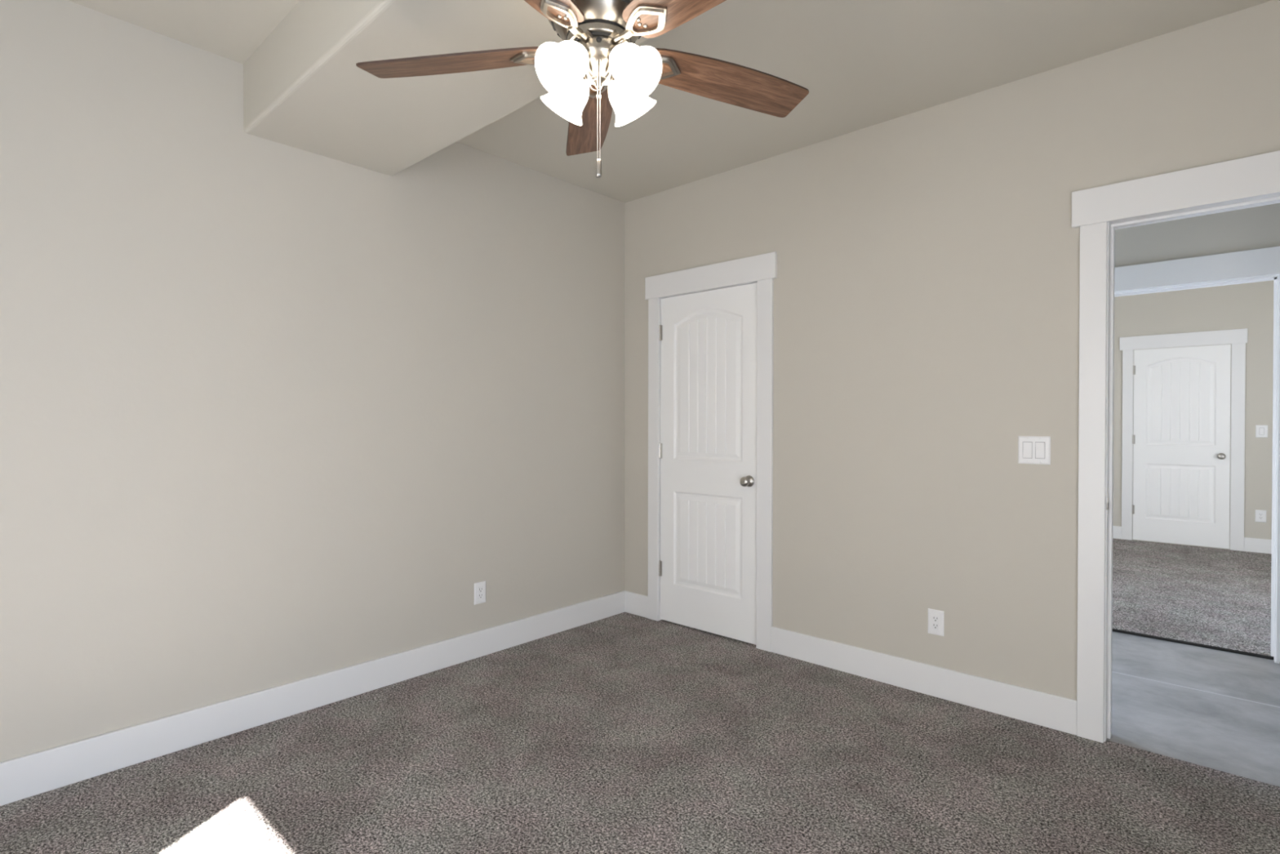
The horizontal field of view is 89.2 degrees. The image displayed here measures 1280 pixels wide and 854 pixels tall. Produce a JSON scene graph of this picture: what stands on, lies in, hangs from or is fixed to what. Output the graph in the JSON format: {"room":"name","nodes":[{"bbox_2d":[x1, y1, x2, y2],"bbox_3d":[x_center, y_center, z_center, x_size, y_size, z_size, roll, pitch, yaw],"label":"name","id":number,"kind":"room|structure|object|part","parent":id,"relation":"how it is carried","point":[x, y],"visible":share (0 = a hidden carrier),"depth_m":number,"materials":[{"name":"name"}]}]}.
{"room":"empty bedroom","nodes":[
{"label":"empty bedroom","id":0,"kind":"room"},
{"bbox_2d":[0,0,625,761],"bbox_3d":[-1.706,-0.146,2.654,0.120,2.870,4.865,0,1,42],"label":"wall","id":1,"kind":"structure","parent":0,"point":[272,414],"depth_m":2.67,"materials":[{"name":"grey paint"}]},
{"bbox_2d":[0,591,624,805],"bbox_3d":[-1.651,1.169,2.624,0.018,0.140,4.585,0,1,42],"label":"baseboard","id":2,"kind":"structure","parent":1,"relation":"attached to","point":[27,775],"depth_m":2.69,"materials":[{"name":"white paint"}]},
{"bbox_2d":[474,581,485,604],"bbox_3d":[-0.861,0.894,3.496,0.009,0.115,0.072,0,1,42],"label":"wall outlet","id":3,"kind":"object","parent":1,"relation":"attached to","point":[479,587],"visible":1,"depth_m":3.49,"materials":[{"name":"white plastic"}]},
{"bbox_2d":[477,586,483,599],"bbox_3d":[-0.859,0.894,3.495,0.004,0.067,0.034,0,1,42],"label":"receptacle","id":4,"kind":"object","parent":3,"relation":"attached to","point":[480,588],"depth_m":3.49,"materials":[{"name":"white plastic"}]},
{"bbox_2d":[0,537,1279,853],"bbox_3d":[1.922,1.270,3.066,4.905,0.064,10.350,0,1,42],"label":"floor","id":5,"kind":"structure","parent":0,"point":[624,732],"depth_m":2.40,"materials":[{"name":"grey carpet"}]},
{"bbox_2d":[1112,628,1273,659],"bbox_3d":[3.096,1.243,3.786,0.862,0.016,0.016,0,1,42],"label":"carpet edge","id":6,"kind":"structure","parent":5,"relation":"on","point":[1113,629],"depth_m":3.71,"materials":[{"name":"black"}]},
{"bbox_2d":[1111,671,1279,707],"bbox_3d":[2.756,1.256,3.013,3.600,0.001,0.010,0,1,42],"label":"joint","id":7,"kind":"object","parent":5,"relation":"on","point":[1112,671],"visible":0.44,"depth_m":3.10,"materials":[{"name":"grey"}]},
{"bbox_2d":[67,0,1272,203],"bbox_3d":[-0.186,-1.519,1.285,3.955,0.100,4.600,0,1,42],"label":"ceiling","id":8,"kind":"structure","parent":0,"point":[861,64],"depth_m":2.57,"materials":[{"name":"grey paint"}]},
{"bbox_2d":[243,0,653,176],"bbox_3d":[0.058,-1.341,1.555,3.975,0.298,0.643,0,1,42],"label":"ceiling soffit","id":9,"kind":"structure","parent":8,"relation":"attached to","point":[304,89],"depth_m":2.30,"materials":[{"name":"grey paint"}]},
{"bbox_2d":[355,0,808,177],"bbox_3d":[-0.083,-0.913,1.651,1.232,0.560,1.271,0,1,42],"label":"ceiling fan","id":10,"kind":"object","parent":9,"relation":"hanging from","point":[597,68],"visible":1,"depth_m":1.68,"materials":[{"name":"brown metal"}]},
{"bbox_3d":[-0.491,-0.982,1.752,0.525,0.006,0.140,0,13,10],"label":"blade","id":11,"kind":"part","parent":10,"relation":"part of","materials":[{"name":"brown wood"}]},
{"bbox_3d":[-0.291,-0.979,1.338,0.140,0.006,0.525,15,7,27],"label":"blade","id":12,"kind":"part","parent":10,"relation":"part of","materials":[{"name":"brown wood"}]},
{"bbox_3d":[-0.174,-0.903,1.606,0.130,0.130,0.111,0,45,41],"label":"lamp shade","id":13,"kind":"part","parent":10,"relation":"part of","materials":[{"name":"white glass"}]},
{"bbox_3d":[-0.184,-0.904,1.751,0.130,0.130,0.111,0,-43,-49],"label":"lamp shade","id":14,"kind":"part","parent":10,"relation":"part of","materials":[{"name":"white glass"}]},
{"bbox_3d":[-0.174,-0.903,1.606,0.058,0.058,0.081,0,45,41],"label":"bulb","id":15,"kind":"part","parent":10,"relation":"part of","materials":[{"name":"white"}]},
{"bbox_3d":[-0.136,-0.921,1.709,0.042,0.049,0.018,0,1,41],"label":"lamp arm","id":16,"kind":"part","parent":10,"relation":"part of","materials":[{"name":"silver metal"}]},
{"bbox_3d":[-0.160,-0.984,2.069,0.140,0.006,0.525,-13,2,-8],"label":"blade","id":17,"kind":"part","parent":10,"relation":"part of","materials":[{"name":"brown wood"}]},
{"bbox_3d":[-0.133,-0.920,1.653,0.018,0.049,0.042,0,1,41],"label":"lamp arm","id":18,"kind":"part","parent":10,"relation":"part of","materials":[{"name":"silver metal"}]},
{"bbox_3d":[-0.113,-0.869,1.649,0.031,0.032,0.003,0,0,4],"label":"short pull chain","id":19,"kind":"part","parent":10,"relation":"part of","materials":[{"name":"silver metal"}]},
{"bbox_3d":[-0.107,-0.810,1.644,0.003,0.276,0.003,0,0,-12],"label":"pull chain","id":20,"kind":"part","parent":10,"relation":"part of","materials":[{"name":"silver metal"}]},
{"bbox_2d":[596,36,601,42],"bbox_3d":[-0.102,-0.965,1.617,0.013,0.013,0.006,0,0,-4],"label":"switch","id":21,"kind":"object","parent":10,"relation":"attached to","point":[598,38],"depth_m":1.62,"materials":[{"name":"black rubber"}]},
{"bbox_3d":[-0.101,-0.810,1.644,0.003,0.276,0.003,0,1,42],"label":"pull chain","id":22,"kind":"part","parent":10,"relation":"part of","materials":[{"name":"silver metal"}]},
{"bbox_3d":[-0.077,-0.920,1.657,0.042,0.049,0.018,0,1,41],"label":"lamp arm","id":23,"kind":"part","parent":10,"relation":"part of","materials":[{"name":"silver metal"}]},
{"bbox_3d":[-0.081,-0.921,1.713,0.018,0.049,0.042,0,1,41],"label":"lamp arm","id":24,"kind":"part","parent":10,"relation":"part of","materials":[{"name":"silver metal"}]},
{"bbox_3d":[-0.029,-0.902,1.615,0.058,0.058,0.081,0,45,-49],"label":"bulb","id":25,"kind":"part","parent":10,"relation":"part of","materials":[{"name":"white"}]},
{"bbox_3d":[-0.039,-0.903,1.761,0.130,0.130,0.111,0,-43,41],"label":"lamp shade","id":26,"kind":"part","parent":10,"relation":"part of","materials":[{"name":"white glass"}]},
{"bbox_3d":[-0.029,-0.902,1.615,0.130,0.130,0.111,0,45,-49],"label":"lamp shade","id":27,"kind":"part","parent":10,"relation":"part of","materials":[{"name":"white glass"}]},
{"bbox_3d":[0.164,-0.979,1.401,0.140,0.006,0.525,18,-12,-43],"label":"blade","id":28,"kind":"part","parent":10,"relation":"part of","materials":[{"name":"brown wood"}]},
{"bbox_3d":[0.245,-0.982,1.853,0.525,0.006,0.140,0,-13,-26],"label":"blade","id":29,"kind":"part","parent":10,"relation":"part of","materials":[{"name":"brown wood"}]},
{"bbox_2d":[624,0,1279,699],"bbox_3d":[1.714,-0.141,2.751,4.805,2.870,0.115,0,1,42],"label":"wall","id":30,"kind":"structure","parent":0,"point":[926,287],"depth_m":2.97,"materials":[{"name":"grey paint"}]},
{"bbox_2d":[623,590,648,617],"bbox_3d":[-0.026,1.161,4.256,0.222,0.140,0.015,0,1,42],"label":"baseboard","id":31,"kind":"structure","parent":30,"relation":"attached to","point":[635,603],"depth_m":4.24,"materials":[{"name":"white paint"}]},
{"bbox_2d":[658,282,757,644],"bbox_3d":[0.384,0.206,3.871,0.730,2.035,0.102,0,1,42],"label":"door","id":32,"kind":"structure","parent":30,"relation":"in","point":[708,444],"depth_m":3.87,"materials":[{"name":"white paint"}]},
{"bbox_3d":[0.597,0.307,3.653,0.065,0.065,0.068,0,1,42],"label":"knob","id":33,"kind":"part","parent":32,"relation":"part of","materials":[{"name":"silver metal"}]},
{"bbox_2d":[644,251,777,651],"bbox_3d":[0.428,0.138,3.910,0.953,2.192,0.136,0,1,42],"label":"door frame","id":34,"kind":"structure","parent":30,"relation":"attached to","point":[762,268],"depth_m":3.63,"materials":[{"name":"white paint"}]},
{"bbox_3d":[0.089,0.207,4.144,0.086,2.050,0.018,0,1,42],"label":"casing","id":35,"kind":"part","parent":34,"relation":"part of","materials":[{"name":"white paint"}]},
{"bbox_3d":[0.391,-0.887,3.860,0.953,0.142,0.021,0,1,42],"label":"head casing","id":36,"kind":"part","parent":34,"relation":"part of","materials":[{"name":"white paint"}]},
{"bbox_3d":[0.691,0.211,3.595,0.094,2.050,0.018,0,1,42],"label":"casing","id":37,"kind":"part","parent":34,"relation":"part of","materials":[{"name":"white paint"}]},
{"bbox_2d":[771,626,1076,734],"bbox_3d":[1.246,1.171,3.096,1.409,0.140,0.015,0,1,42],"label":"baseboard","id":38,"kind":"structure","parent":30,"relation":"attached to","point":[1059,713],"depth_m":2.98,"materials":[{"name":"white paint"}]},
{"bbox_2d":[928,608,943,635],"bbox_3d":[1.364,0.901,2.992,0.070,0.115,0.009,0,1,42],"label":"wall outlet","id":39,"kind":"object","parent":30,"relation":"attached to","point":[935,617],"visible":1,"depth_m":2.99,"materials":[{"name":"white plastic"}]},
{"bbox_2d":[931,614,939,630],"bbox_3d":[1.363,0.901,2.990,0.034,0.067,0.004,0,1,42],"label":"receptacle","id":40,"kind":"object","parent":39,"relation":"attached to","point":[935,618],"depth_m":2.99,"materials":[{"name":"white plastic"}]},
{"bbox_2d":[1017,435,1050,464],"bbox_3d":[1.653,0.097,2.722,0.118,0.117,0.012,0,1,42],"label":"light switch","id":41,"kind":"object","parent":30,"relation":"attached to","point":[1031,449],"visible":1,"depth_m":2.72,"materials":[{"name":"white plastic"}]},
{"bbox_3d":[1.636,0.097,2.737,0.041,0.075,0.004,0,1,42],"label":"rocker frame","id":42,"kind":"part","parent":41,"relation":"part of","materials":[{"name":"white plastic"}]},
{"bbox_3d":[1.670,0.097,2.707,0.041,0.075,0.004,0,1,42],"label":"rocker frame","id":43,"kind":"part","parent":41,"relation":"part of","materials":[{"name":"white plastic"}]},
{"bbox_2d":[1106,497,1108,513],"bbox_3d":[1.853,0.313,2.570,0.005,0.060,0.038,0,1,42],"label":"strike plate","id":44,"kind":"object","parent":30,"relation":"attached to","point":[1108,498],"visible":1,"depth_m":2.57,"materials":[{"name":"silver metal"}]},
{"bbox_2d":[1071,150,1279,742],"bbox_3d":[2.180,0.152,2.328,1.077,2.192,0.157,0,1,42],"label":"door frame","id":45,"kind":"structure","parent":30,"relation":"attached to","point":[1256,175],"depth_m":2.56,"materials":[{"name":"white paint"}]},
{"bbox_3d":[1.800,0.220,2.584,0.089,2.050,0.018,0,1,42],"label":"casing","id":46,"kind":"part","parent":45,"relation":"part of","materials":[{"name":"white paint"}]},
{"bbox_3d":[2.141,-0.873,2.266,1.064,0.142,0.021,0,1,42],"label":"head casing","id":47,"kind":"part","parent":45,"relation":"part of","materials":[{"name":"white paint"}]},
{"bbox_2d":[1112,280,1273,549],"bbox_3d":[5.526,-0.164,6.857,4.300,2.870,0.120,0,1,42],"label":"wall","id":48,"kind":"structure","parent":0,"point":[1250,306],"depth_m":6.40,"materials":[{"name":"grey paint"}]},
{"bbox_2d":[1112,525,1121,538],"bbox_3d":[4.559,1.144,7.654,1.812,0.140,0.015,0,1,42],"label":"baseboard","id":49,"kind":"structure","parent":48,"relation":"attached to","point":[1117,530],"depth_m":7.06,"materials":[{"name":"white paint"}]},
{"bbox_2d":[1131,344,1231,548],"bbox_3d":[5.569,0.194,6.700,0.778,2.034,0.102,0,1,42],"label":"door","id":50,"kind":"structure","parent":48,"relation":"in","point":[1181,435],"depth_m":6.70,"materials":[{"name":"white paint"}]},
{"bbox_3d":[5.798,0.293,6.468,0.065,0.065,0.068,0,1,42],"label":"knob","id":51,"kind":"part","parent":50,"relation":"part of","materials":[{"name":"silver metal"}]},
{"bbox_2d":[1119,328,1247,551],"bbox_3d":[5.583,0.127,6.711,1.014,2.192,0.021,0,1,42],"label":"door frame","id":52,"kind":"structure","parent":48,"relation":"attached to","point":[1237,338],"depth_m":6.51,"materials":[{"name":"white paint"}]},
{"bbox_3d":[5.263,0.195,7.005,0.092,2.050,0.018,0,1,42],"label":"casing","id":53,"kind":"part","parent":52,"relation":"part of","materials":[{"name":"white paint"}]},
{"bbox_3d":[5.585,-0.898,6.704,1.014,0.142,0.021,0,1,42],"label":"head casing","id":54,"kind":"part","parent":52,"relation":"part of","materials":[{"name":"white paint"}]},
{"bbox_3d":[5.910,0.200,6.415,0.102,2.050,0.018,0,1,42],"label":"casing","id":55,"kind":"part","parent":52,"relation":"part of","materials":[{"name":"white paint"}]},
{"bbox_2d":[1244,537,1271,553],"bbox_3d":[6.508,1.160,5.878,1.516,0.140,0.015,0,1,42],"label":"baseboard","id":56,"kind":"structure","parent":48,"relation":"attached to","point":[1251,544],"depth_m":6.32,"materials":[{"name":"white paint"}]},
{"bbox_2d":[1255,509,1266,522],"bbox_3d":[6.037,0.867,6.309,0.078,0.117,0.009,0,1,42],"label":"wall outlet","id":57,"kind":"object","parent":48,"relation":"attached to","point":[1260,515],"visible":1,"depth_m":6.31,"materials":[{"name":"white plastic"}]},
{"bbox_2d":[1258,512,1262,519],"bbox_3d":[6.036,0.867,6.308,0.034,0.067,0.004,0,1,42],"label":"receptacle","id":58,"kind":"object","parent":57,"relation":"attached to","point":[1260,514],"depth_m":6.31,"materials":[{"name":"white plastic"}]},
{"bbox_2d":[1255,425,1267,437],"bbox_3d":[6.039,0.042,6.301,0.085,0.120,0.012,0,1,42],"label":"light switch","id":59,"kind":"object","parent":48,"relation":"attached to","point":[1261,431],"visible":1,"depth_m":6.30,"materials":[{"name":"white plastic"}]},
{"bbox_2d":[1115,203,1279,663],"bbox_3d":[3.299,-0.144,3.596,3.600,2.870,0.120,0,1,42],"label":"wall","id":60,"kind":"structure","parent":0,"point":[1257,227],"depth_m":3.65,"materials":[{"name":"grey paint"}]},
{"bbox_2d":[1114,245,1279,663],"bbox_3d":[3.094,0.148,3.771,1.106,2.207,0.141,0,1,42],"label":"door frame","id":61,"kind":"structure","parent":60,"relation":"attached to","point":[1262,261],"depth_m":3.52,"materials":[{"name":"white paint"}]},
{"bbox_3d":[3.055,-0.883,3.719,1.106,0.145,0.021,0,1,42],"label":"head casing","id":62,"kind":"part","parent":61,"relation":"part of","materials":[{"name":"white paint"}]},
{"bbox_3d":[3.409,0.217,3.405,0.091,2.050,0.018,0,1,42],"label":"casing","id":63,"kind":"part","parent":61,"relation":"part of","materials":[{"name":"white paint"}]}
]}

